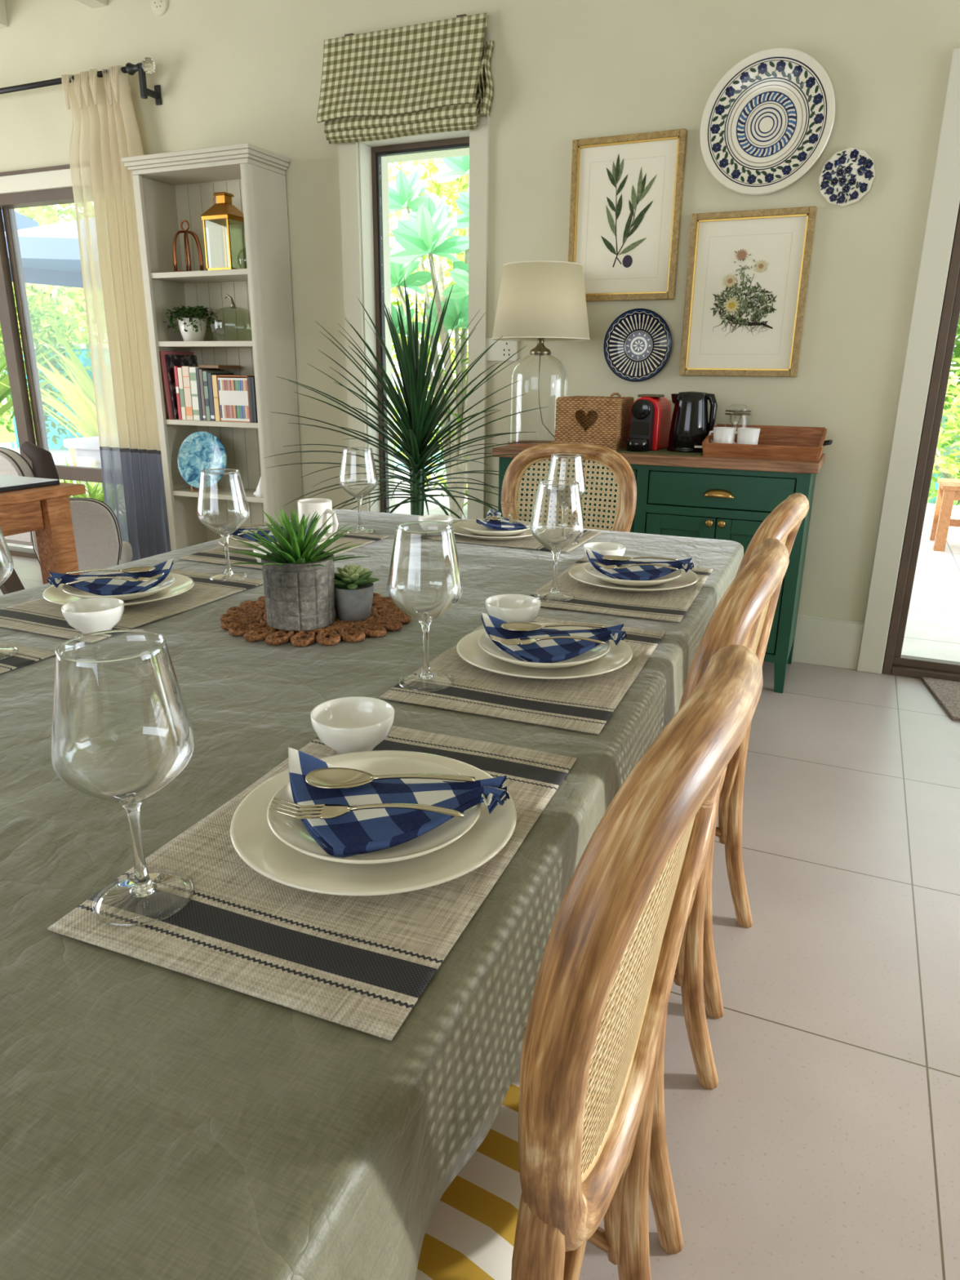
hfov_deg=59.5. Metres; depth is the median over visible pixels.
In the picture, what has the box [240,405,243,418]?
print
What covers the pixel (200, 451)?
plate
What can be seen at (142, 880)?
wine glass
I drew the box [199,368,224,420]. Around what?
book
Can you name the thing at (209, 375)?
book
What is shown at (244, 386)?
book
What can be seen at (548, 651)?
napkin
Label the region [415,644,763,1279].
dining chair
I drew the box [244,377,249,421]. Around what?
book
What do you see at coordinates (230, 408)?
print
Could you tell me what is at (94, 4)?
trim
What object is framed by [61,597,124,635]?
bowl
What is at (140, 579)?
fork
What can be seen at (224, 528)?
napkin
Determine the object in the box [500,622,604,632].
spoon
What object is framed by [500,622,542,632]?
bowl
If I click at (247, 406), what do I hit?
print
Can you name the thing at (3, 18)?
trim
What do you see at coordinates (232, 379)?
book
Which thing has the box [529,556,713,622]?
placemat
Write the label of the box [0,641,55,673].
placemat
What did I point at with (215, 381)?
book
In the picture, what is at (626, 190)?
framed print
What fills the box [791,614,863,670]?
baseboard
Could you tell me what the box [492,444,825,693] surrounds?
sideboard
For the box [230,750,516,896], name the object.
dinner plate
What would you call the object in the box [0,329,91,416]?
clump
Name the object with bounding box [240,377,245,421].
book
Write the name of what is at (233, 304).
pumpkin
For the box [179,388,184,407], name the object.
print
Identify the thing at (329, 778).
bowl
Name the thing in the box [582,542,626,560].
bowl
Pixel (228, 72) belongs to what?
wall
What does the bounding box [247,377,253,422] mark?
book
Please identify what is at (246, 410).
print
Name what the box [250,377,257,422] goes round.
book
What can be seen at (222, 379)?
book
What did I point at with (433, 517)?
bowl
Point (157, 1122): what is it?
tablecloth
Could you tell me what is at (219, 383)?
book
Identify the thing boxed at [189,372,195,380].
print
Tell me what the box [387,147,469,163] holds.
eave
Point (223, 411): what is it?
print
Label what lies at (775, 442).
wooden tray
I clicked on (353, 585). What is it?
succulent pot
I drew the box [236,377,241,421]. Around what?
book
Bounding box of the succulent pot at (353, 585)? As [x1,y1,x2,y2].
[333,564,379,621]
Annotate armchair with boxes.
[0,441,59,566]
[31,497,133,574]
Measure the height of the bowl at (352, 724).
0.046 m
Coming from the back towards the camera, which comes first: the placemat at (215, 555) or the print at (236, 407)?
the print at (236, 407)
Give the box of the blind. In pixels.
[316,12,493,143]
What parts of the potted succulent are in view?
grass blade, pot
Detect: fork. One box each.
[66,573,164,585]
[237,528,284,535]
[269,797,463,819]
[488,634,604,645]
[507,514,518,524]
[594,561,678,570]
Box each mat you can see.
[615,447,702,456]
[921,676,959,720]
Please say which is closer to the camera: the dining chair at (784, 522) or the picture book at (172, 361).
the dining chair at (784, 522)
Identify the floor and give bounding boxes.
[0,555,959,1279]
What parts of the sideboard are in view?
door, handle, drawer, door, door, knob, handle, knob, drawer, door, leg, leg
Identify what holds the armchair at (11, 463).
on the floor
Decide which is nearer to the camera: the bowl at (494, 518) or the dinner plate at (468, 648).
the dinner plate at (468, 648)
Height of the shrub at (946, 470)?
1.768 m
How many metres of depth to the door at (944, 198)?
3.19 m
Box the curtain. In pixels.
[57,64,171,561]
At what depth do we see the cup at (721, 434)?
3.21 m
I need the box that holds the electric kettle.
[666,391,717,452]
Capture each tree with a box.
[0,203,88,344]
[0,204,84,408]
[0,281,93,448]
[388,155,469,518]
[409,158,468,378]
[935,315,959,475]
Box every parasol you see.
[1,209,38,231]
[4,220,83,288]
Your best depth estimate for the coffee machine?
3.33 m
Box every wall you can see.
[0,0,959,671]
[392,380,959,468]
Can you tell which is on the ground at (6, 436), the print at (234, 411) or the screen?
the screen
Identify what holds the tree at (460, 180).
on the ground at (6, 436)
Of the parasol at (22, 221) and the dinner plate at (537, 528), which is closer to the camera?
the dinner plate at (537, 528)
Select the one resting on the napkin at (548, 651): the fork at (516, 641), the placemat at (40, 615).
the fork at (516, 641)
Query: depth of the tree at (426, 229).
6.70 m
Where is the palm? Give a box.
[265,278,550,520]
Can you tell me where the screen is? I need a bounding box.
[4,343,93,449]
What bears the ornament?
on the bookshelf
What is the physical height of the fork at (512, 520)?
0.015 m
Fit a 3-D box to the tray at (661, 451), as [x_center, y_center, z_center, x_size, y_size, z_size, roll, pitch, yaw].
[0.723,-0.761,3.376,0.365,0.003,0.310,8,19,23]
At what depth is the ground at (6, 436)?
18.26 m
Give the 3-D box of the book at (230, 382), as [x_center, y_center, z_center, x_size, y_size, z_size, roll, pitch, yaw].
[-1.208,-1.210,4.217,0.012,0.205,0.121,8,19,23]
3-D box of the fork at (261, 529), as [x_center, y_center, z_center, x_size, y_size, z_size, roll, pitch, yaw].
[-0.496,-0.262,2.021,0.170,0.015,0.023,-3,18,-10]
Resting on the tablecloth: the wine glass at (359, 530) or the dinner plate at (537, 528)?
the wine glass at (359, 530)
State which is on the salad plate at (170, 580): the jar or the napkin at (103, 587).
the napkin at (103, 587)
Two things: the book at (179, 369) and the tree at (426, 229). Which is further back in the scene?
the tree at (426, 229)
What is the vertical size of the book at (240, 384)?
0.205 m
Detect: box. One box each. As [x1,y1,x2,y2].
[62,436,102,497]
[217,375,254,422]
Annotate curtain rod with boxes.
[0,57,162,105]
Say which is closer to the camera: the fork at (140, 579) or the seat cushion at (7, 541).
the fork at (140, 579)
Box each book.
[160,351,194,419]
[164,354,197,419]
[173,366,182,419]
[177,367,186,419]
[182,366,199,420]
[188,367,218,420]
[195,368,221,420]
[199,364,240,368]
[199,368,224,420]
[202,371,229,421]
[207,373,233,421]
[211,374,238,421]
[217,377,222,420]
[219,377,224,420]
[221,377,226,420]
[223,377,228,420]
[225,377,230,420]
[226,377,232,420]
[229,377,234,421]
[231,377,235,421]
[233,377,238,421]
[235,377,239,421]
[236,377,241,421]
[239,377,244,421]
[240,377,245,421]
[242,377,248,421]
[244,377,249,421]
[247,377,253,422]
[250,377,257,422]
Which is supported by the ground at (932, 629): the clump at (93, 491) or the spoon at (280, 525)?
the clump at (93, 491)
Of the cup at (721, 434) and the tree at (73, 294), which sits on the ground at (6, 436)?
the tree at (73, 294)
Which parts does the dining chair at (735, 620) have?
leg, leg, frame, cane panel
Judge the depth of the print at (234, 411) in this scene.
4.18 m
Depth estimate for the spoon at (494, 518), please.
2.21 m
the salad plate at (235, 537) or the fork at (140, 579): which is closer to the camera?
the fork at (140, 579)
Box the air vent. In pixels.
[150,0,168,16]
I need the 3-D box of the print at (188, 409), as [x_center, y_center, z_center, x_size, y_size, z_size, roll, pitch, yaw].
[-1.487,-1.169,4.289,0.041,0.044,0.001,8,19,23]
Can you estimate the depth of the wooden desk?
3.13 m
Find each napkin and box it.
[47,558,173,595]
[222,525,284,542]
[288,746,510,857]
[475,508,526,530]
[480,612,626,662]
[586,548,693,580]
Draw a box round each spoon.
[66,566,155,574]
[234,524,282,528]
[305,767,475,789]
[486,511,502,521]
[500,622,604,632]
[601,555,677,562]
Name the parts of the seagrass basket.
handle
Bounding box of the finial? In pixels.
[125,62,138,75]
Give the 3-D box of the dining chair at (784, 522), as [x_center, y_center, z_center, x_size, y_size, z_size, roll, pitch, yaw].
[0.315,0.182,1.716,0.568,0.984,0.466,9,20,25]
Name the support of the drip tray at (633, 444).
on the coffee machine
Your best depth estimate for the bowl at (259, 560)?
1.81 m
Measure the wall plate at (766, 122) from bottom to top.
0.476 m
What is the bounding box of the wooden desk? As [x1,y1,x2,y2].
[0,482,85,595]
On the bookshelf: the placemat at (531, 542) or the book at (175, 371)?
the book at (175, 371)
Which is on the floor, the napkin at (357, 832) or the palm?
the palm
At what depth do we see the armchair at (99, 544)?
3.98 m
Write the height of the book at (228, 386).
0.205 m
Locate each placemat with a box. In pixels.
[0,568,263,643]
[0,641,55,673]
[47,725,577,1040]
[177,531,388,568]
[379,617,665,734]
[404,519,601,552]
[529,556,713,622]
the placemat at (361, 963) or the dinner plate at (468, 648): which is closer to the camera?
the placemat at (361, 963)
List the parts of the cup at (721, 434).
handle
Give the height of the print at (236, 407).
0.063 m
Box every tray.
[0,474,59,492]
[626,437,649,451]
[702,423,832,461]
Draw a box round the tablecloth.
[0,509,743,1279]
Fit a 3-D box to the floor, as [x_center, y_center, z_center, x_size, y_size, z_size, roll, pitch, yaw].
[-1.357,0.955,1.008,9.300,0.100,7.630,8,19,23]
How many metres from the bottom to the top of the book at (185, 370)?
0.262 m
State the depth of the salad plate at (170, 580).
1.55 m
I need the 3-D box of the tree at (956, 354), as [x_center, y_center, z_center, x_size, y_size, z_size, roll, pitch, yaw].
[6.502,-4.448,9.808,5.817,5.598,2.861,10,20,27]
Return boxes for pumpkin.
[210,294,252,341]
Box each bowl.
[0,526,13,586]
[50,628,195,805]
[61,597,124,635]
[120,566,155,573]
[196,468,249,535]
[253,543,275,562]
[305,767,373,789]
[310,696,394,754]
[338,447,377,498]
[386,520,462,622]
[417,514,453,536]
[484,594,541,622]
[486,515,502,521]
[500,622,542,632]
[529,480,584,551]
[545,453,586,506]
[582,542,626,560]
[601,555,632,562]
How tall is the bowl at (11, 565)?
0.132 m
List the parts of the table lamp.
lamp shade, cord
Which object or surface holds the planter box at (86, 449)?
on the ground at (932, 629)
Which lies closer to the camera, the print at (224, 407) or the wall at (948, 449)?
the print at (224, 407)
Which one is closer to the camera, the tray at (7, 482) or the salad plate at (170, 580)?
the salad plate at (170, 580)
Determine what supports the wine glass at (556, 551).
on the placemat at (672, 605)
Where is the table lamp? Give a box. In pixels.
[491,260,590,447]
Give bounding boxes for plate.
[42,572,194,607]
[61,571,176,600]
[177,431,226,492]
[217,534,328,551]
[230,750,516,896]
[231,528,278,546]
[266,756,481,864]
[452,520,546,540]
[456,622,632,679]
[457,518,533,536]
[477,622,610,668]
[568,561,698,592]
[584,559,682,586]
[603,308,671,382]
[700,47,835,195]
[818,147,875,205]
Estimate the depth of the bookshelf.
4.19 m
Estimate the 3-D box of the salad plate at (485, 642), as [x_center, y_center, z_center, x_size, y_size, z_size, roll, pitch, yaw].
[0.097,0.013,1.270,0.200,0.022,0.200,7,19,19]
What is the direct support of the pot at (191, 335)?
on the bookshelf
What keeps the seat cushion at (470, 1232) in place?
on the dining chair at (563, 1153)
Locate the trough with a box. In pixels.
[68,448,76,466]
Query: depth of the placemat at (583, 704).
1.14 m
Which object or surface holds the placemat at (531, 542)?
on the tablecloth
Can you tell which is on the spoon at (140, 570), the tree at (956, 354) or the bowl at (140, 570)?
the bowl at (140, 570)
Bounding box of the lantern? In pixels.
[200,191,244,270]
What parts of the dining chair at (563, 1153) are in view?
leg, cane panel, leg, frame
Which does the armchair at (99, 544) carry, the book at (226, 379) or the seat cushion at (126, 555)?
the seat cushion at (126, 555)
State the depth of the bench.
6.06 m
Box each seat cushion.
[0,538,32,546]
[79,541,133,574]
[415,1063,595,1279]
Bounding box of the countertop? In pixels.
[492,444,825,474]
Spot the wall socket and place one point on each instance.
(500, 351)
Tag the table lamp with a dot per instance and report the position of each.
(540, 301)
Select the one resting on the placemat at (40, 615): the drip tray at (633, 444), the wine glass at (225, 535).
the wine glass at (225, 535)
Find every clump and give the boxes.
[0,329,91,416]
[59,457,104,502]
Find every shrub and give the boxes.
[388,159,468,487]
[428,328,468,506]
[927,366,959,505]
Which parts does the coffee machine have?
lever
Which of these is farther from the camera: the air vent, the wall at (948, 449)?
the wall at (948, 449)
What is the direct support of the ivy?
on the bookshelf
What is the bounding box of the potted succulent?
[221,506,367,631]
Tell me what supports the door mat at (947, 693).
on the floor
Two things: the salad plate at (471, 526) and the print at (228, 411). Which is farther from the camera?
the print at (228, 411)
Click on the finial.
(131, 68)
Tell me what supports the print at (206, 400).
attached to the book at (204, 373)
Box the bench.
[929,478,959,551]
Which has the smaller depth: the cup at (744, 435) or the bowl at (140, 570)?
the bowl at (140, 570)
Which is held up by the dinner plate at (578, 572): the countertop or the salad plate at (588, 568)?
the salad plate at (588, 568)
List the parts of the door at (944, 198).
frame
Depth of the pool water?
11.98 m
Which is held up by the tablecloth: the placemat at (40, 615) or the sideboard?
the placemat at (40, 615)
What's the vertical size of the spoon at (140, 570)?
0.011 m
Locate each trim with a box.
[0,0,8,28]
[75,0,106,8]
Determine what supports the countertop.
on the sideboard
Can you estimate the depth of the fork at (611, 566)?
1.69 m
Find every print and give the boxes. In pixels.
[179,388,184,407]
[185,406,192,416]
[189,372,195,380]
[192,409,199,415]
[204,398,208,405]
[220,404,222,417]
[222,404,224,417]
[223,404,226,417]
[225,404,228,417]
[227,404,230,417]
[229,404,231,417]
[231,404,234,418]
[233,405,235,418]
[235,405,237,418]
[237,405,239,418]
[239,405,241,418]
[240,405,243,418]
[243,405,245,418]
[244,405,247,418]
[246,405,248,418]
[568,128,687,302]
[679,206,816,377]
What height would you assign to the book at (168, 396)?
0.335 m
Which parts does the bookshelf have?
shelf, shelf, cornice, shelf, shelf, panel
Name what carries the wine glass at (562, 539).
on the placemat at (531, 542)
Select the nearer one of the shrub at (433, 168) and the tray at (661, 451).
the tray at (661, 451)
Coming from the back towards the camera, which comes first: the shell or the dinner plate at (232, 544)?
the shell
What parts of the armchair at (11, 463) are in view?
backrest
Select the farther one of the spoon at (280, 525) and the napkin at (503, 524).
the napkin at (503, 524)
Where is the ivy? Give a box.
[163,305,222,341]
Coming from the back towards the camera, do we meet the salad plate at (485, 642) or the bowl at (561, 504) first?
the bowl at (561, 504)
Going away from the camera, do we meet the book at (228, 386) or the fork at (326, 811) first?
the fork at (326, 811)
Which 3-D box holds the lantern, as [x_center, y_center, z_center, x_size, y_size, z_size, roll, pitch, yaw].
[-1.209,-1.940,4.003,0.162,0.342,0.162,8,19,23]
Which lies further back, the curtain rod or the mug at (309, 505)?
the curtain rod
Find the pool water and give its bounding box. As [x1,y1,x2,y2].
[0,441,955,503]
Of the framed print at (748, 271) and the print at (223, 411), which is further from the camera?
the print at (223, 411)
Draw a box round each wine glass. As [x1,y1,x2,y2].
[0,526,18,659]
[50,628,195,927]
[196,468,249,581]
[338,447,377,533]
[386,520,462,691]
[529,480,584,601]
[545,453,586,544]
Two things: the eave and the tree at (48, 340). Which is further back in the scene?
the tree at (48, 340)
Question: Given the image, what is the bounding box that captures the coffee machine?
[626,394,673,451]
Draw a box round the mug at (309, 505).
[297,497,338,546]
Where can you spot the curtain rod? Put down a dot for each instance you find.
(148, 65)
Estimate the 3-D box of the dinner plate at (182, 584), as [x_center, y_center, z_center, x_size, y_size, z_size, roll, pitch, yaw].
[-0.682,-0.091,1.595,0.266,0.020,0.266,8,19,23]
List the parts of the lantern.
post, post, post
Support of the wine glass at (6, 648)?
on the placemat at (25, 655)
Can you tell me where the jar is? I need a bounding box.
[724,404,751,426]
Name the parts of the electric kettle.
spout, handle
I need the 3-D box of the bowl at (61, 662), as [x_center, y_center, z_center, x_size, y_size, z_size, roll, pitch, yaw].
[-0.275,0.066,0.644,0.103,0.132,0.103,8,19,23]
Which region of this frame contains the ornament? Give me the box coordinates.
[173,219,204,271]
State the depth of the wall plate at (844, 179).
3.07 m
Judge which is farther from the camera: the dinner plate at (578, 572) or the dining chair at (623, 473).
the dining chair at (623, 473)
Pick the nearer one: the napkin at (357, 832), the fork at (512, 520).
the napkin at (357, 832)
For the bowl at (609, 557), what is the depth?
1.74 m
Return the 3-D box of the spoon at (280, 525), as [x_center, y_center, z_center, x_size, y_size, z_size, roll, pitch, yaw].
[-0.521,-0.280,2.066,0.159,0.011,0.041,-1,18,-6]
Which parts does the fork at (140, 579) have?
handle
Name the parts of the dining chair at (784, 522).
leg, leg, cane panel, frame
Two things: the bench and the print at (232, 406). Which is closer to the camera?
the print at (232, 406)
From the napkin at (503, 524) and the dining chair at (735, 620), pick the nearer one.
the dining chair at (735, 620)
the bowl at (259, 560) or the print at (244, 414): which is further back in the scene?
the print at (244, 414)
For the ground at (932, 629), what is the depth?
5.09 m
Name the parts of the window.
frame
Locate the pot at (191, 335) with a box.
[177,318,207,341]
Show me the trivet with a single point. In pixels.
(248, 620)
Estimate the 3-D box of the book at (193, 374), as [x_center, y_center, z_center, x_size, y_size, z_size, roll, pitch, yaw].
[-1.410,-1.268,4.319,0.042,0.258,0.171,8,19,23]
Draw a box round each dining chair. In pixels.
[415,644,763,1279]
[500,442,636,532]
[592,537,789,1254]
[702,493,808,1018]
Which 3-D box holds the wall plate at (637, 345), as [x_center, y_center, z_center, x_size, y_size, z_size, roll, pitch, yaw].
[0.663,-1.235,3.521,0.290,0.290,0.034,8,19,23]
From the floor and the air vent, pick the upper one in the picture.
the air vent
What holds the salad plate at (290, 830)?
on the dinner plate at (251, 836)
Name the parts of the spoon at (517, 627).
handle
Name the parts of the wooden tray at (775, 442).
handle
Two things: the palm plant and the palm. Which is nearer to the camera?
the palm
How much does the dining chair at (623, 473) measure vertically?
0.984 m
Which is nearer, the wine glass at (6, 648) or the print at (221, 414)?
the wine glass at (6, 648)
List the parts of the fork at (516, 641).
handle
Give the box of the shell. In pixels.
[253,476,262,497]
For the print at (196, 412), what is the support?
attached to the book at (193, 374)
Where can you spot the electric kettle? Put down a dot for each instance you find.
(690, 426)
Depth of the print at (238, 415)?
4.17 m
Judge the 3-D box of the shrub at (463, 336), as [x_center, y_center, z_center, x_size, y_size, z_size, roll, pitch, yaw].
[0.125,-1.817,7.244,1.704,1.698,1.069,8,19,23]
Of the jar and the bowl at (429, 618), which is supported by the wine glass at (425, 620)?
the bowl at (429, 618)
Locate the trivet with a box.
[220,592,413,647]
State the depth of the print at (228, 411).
4.19 m
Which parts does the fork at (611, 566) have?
handle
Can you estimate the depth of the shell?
4.23 m
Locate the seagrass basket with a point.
(605, 421)
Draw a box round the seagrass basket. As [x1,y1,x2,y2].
[554,392,634,450]
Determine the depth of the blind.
3.56 m
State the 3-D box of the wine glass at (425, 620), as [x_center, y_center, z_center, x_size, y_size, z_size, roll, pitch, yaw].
[-0.075,-0.046,1.145,0.103,0.220,0.103,8,19,23]
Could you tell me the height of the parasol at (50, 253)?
2.785 m
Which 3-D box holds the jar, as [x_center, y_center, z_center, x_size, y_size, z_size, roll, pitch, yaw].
[1.029,-0.853,3.372,0.101,0.185,0.118,8,19,23]
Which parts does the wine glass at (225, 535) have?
stem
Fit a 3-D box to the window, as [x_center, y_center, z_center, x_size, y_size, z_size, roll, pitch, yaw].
[-0.262,-1.242,4.104,0.742,2.218,0.267,8,19,23]
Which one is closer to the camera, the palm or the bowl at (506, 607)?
the bowl at (506, 607)
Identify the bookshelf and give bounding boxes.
[120,142,302,551]
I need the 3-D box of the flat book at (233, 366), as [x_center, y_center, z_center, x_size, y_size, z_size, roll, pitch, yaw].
[-1.322,-1.390,4.269,0.125,0.016,0.170,8,19,23]
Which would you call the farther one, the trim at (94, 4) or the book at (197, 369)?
the book at (197, 369)
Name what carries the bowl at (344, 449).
on the wine glass at (359, 530)
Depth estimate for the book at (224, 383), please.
4.18 m
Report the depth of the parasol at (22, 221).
10.15 m
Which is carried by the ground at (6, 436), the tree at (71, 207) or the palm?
the tree at (71, 207)
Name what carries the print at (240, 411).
attached to the book at (237, 379)
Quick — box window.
[337,112,489,519]
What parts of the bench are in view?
leg, leg, rail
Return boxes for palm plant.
[0,320,98,438]
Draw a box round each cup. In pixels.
[708,426,736,444]
[733,427,759,444]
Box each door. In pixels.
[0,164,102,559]
[856,48,959,681]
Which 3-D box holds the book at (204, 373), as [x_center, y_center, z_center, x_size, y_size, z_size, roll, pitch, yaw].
[-1.341,-1.249,4.293,0.026,0.240,0.171,8,19,23]
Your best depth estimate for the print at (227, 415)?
4.20 m
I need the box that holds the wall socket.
[485,337,517,361]
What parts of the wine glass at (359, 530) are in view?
stem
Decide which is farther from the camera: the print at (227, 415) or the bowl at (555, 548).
the print at (227, 415)
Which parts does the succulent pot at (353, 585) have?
pot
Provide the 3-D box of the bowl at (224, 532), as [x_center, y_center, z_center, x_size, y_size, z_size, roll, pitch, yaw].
[-0.524,-0.278,1.710,0.103,0.132,0.103,8,19,23]
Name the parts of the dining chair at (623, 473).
cane panel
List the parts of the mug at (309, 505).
handle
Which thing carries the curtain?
hanging from the curtain rod
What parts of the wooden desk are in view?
leg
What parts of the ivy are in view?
stem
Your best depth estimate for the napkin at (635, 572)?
1.72 m
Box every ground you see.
[0,405,16,443]
[0,448,959,662]
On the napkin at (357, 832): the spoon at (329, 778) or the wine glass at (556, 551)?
the spoon at (329, 778)
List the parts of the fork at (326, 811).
handle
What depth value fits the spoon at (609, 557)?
1.74 m

